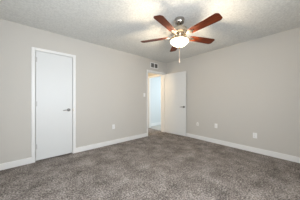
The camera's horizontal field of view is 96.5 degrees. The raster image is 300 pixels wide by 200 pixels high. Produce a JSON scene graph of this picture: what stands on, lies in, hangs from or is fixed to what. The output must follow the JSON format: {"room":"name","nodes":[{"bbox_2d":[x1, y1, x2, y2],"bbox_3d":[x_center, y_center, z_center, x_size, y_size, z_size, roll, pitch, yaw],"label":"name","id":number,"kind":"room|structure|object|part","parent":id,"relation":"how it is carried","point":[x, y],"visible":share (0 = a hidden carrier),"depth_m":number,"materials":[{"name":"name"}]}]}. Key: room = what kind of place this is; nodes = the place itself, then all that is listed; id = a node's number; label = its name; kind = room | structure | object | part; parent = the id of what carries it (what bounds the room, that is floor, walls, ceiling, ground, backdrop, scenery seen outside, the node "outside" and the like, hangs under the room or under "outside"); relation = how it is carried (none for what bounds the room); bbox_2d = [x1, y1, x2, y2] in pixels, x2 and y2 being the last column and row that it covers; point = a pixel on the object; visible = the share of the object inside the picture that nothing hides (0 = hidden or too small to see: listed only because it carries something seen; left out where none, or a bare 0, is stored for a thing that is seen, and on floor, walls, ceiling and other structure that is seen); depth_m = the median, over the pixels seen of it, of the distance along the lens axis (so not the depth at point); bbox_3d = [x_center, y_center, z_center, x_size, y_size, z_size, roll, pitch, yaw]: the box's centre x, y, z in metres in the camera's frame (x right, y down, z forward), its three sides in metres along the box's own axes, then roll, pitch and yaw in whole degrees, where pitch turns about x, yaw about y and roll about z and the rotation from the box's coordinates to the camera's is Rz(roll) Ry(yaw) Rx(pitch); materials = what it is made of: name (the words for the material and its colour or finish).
{"room":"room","nodes":[
{"label":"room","id":0,"kind":"room"},
{"bbox_2d":[0,19,166,163],"bbox_3d":[-1.075,-0.090,3.395,4.550,2.440,0.120,0,0,-41],"label":"wall","id":1,"kind":"structure","parent":0,"point":[111,84],"depth_m":2.95,"materials":[{"name":"grey paint"}]},
{"bbox_2d":[35,51,71,160],"bbox_3d":[-1.849,0.106,2.621,0.618,2.004,0.101,0,0,-41],"label":"door","id":2,"kind":"structure","parent":1,"relation":"in","point":[53,103],"depth_m":2.61,"materials":[{"name":"white paint"}]},
{"bbox_2d":[31,47,75,162],"bbox_3d":[-1.873,0.088,2.648,0.711,2.083,0.075,0,0,-41],"label":"door frame","id":3,"kind":"structure","parent":1,"relation":"attached to","point":[33,49],"depth_m":2.49,"materials":[{"name":"white paint"}]},
{"bbox_2d":[0,133,146,169],"bbox_3d":[-1.073,1.077,3.305,4.434,0.105,0.016,0,0,-41],"label":"baseboard","id":4,"kind":"structure","parent":1,"relation":"attached to","point":[3,166],"depth_m":2.98,"materials":[{"name":"white paint"}]},
{"bbox_2d":[150,62,157,68],"bbox_3d":[0.142,-1.121,4.370,0.335,0.182,0.013,0,0,-41],"label":"air vent","id":5,"kind":"object","parent":1,"relation":"in","point":[152,65],"visible":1,"depth_m":4.36,"materials":[{"name":"white plastic"}]},
{"bbox_2d":[147,70,164,135],"bbox_3d":[0.179,0.091,4.479,0.853,2.078,0.135,0,0,-41],"label":"door frame","id":6,"kind":"structure","parent":1,"relation":"attached to","point":[162,75],"depth_m":4.69,"materials":[{"name":"white paint"}]},
{"bbox_2d":[0,128,299,199],"bbox_3d":[-0.145,1.155,2.254,4.450,0.050,5.020,0,0,-41],"label":"floor","id":7,"kind":"structure","parent":0,"point":[159,165],"depth_m":2.03,"materials":[{"name":"grey carpet"}]},
{"bbox_2d":[0,0,299,62],"bbox_3d":[0.676,-1.350,2.971,6.870,0.080,5.260,0,0,-41],"label":"ceiling","id":8,"kind":"structure","parent":0,"point":[121,25],"depth_m":2.21,"materials":[{"name":"white paint"}]},
{"bbox_2d":[141,13,222,62],"bbox_3d":[0.489,-0.955,2.134,1.282,0.710,1.260,0,0,-41],"label":"ceiling fan","id":9,"kind":"object","parent":8,"relation":"hanging from","point":[179,31],"visible":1,"depth_m":2.06,"materials":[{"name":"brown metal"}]},
{"bbox_3d":[0.074,-1.030,2.305,0.480,0.007,0.145,0,12,18],"label":"blade","id":10,"kind":"part","parent":9,"relation":"part of","materials":[{"name":"brown wood"}]},
{"bbox_3d":[0.225,-1.030,1.829,0.145,0.007,0.480,15,9,36],"label":"blade","id":11,"kind":"part","parent":9,"relation":"part of","materials":[{"name":"brown wood"}]},
{"bbox_3d":[0.481,-1.030,2.595,0.145,0.007,0.480,-12,0,0],"label":"blade","id":12,"kind":"part","parent":9,"relation":"part of","materials":[{"name":"brown wood"}]},
{"bbox_3d":[0.477,-0.910,2.170,0.294,0.100,0.294,0,0,-41],"label":"lamp shade","id":13,"kind":"part","parent":9,"relation":"part of","materials":[{"name":"white glass"}]},
{"bbox_3d":[0.883,-1.030,2.298,0.480,0.007,0.145,0,-12,-18],"label":"blade","id":14,"kind":"part","parent":9,"relation":"part of","materials":[{"name":"brown wood"}]},
{"bbox_3d":[0.724,-1.030,1.824,0.145,0.007,0.480,15,-8,-35],"label":"blade","id":15,"kind":"part","parent":9,"relation":"part of","materials":[{"name":"brown wood"}]},
{"bbox_2d":[151,77,160,122],"bbox_3d":[-0.084,-0.090,5.720,4.400,2.440,0.120,0,0,-41],"label":"wall","id":16,"kind":"structure","parent":0,"point":[155,82],"depth_m":5.95,"materials":[{"name":"white paint"}]},
{"bbox_2d":[151,125,160,130],"bbox_3d":[1.444,1.162,5.447,2.255,0.056,2.300,0,0,-41],"label":"floor tile","id":17,"kind":"structure","parent":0,"point":[157,127],"depth_m":5.52,"materials":[{"name":"grey"}]},
{"bbox_2d":[165,71,185,135],"bbox_3d":[0.800,0.113,4.391,0.816,2.006,0.134,0,0,43],"label":"door","id":18,"kind":"structure","parent":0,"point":[175,83],"depth_m":4.36,"materials":[{"name":"white paint"}]},
{"bbox_2d":[167,27,299,156],"bbox_3d":[1.930,-0.090,3.336,0.100,2.440,3.920,0,0,-41],"label":"wall","id":19,"kind":"structure","parent":0,"point":[247,88],"depth_m":2.95,"materials":[{"name":"grey paint"}]},
{"bbox_2d":[186,133,299,162],"bbox_3d":[1.886,1.077,3.298,0.016,0.105,3.920,0,0,-41],"label":"baseboard","id":20,"kind":"structure","parent":19,"relation":"attached to","point":[234,145],"depth_m":2.93,"materials":[{"name":"white paint"}]},
{"bbox_3d":[0.176,-0.090,5.216,0.100,2.440,0.980,0,0,-41],"label":"wall","id":21,"kind":"structure","parent":0,"visible":0},
{"bbox_2d":[148,75,160,127],"bbox_3d":[0.208,0.091,5.168,0.114,2.078,0.799,0,0,-41],"label":"door frame","id":22,"kind":"structure","parent":21,"relation":"attached to","point":[153,76],"depth_m":5.41,"materials":[{"name":"white paint"}]}
]}

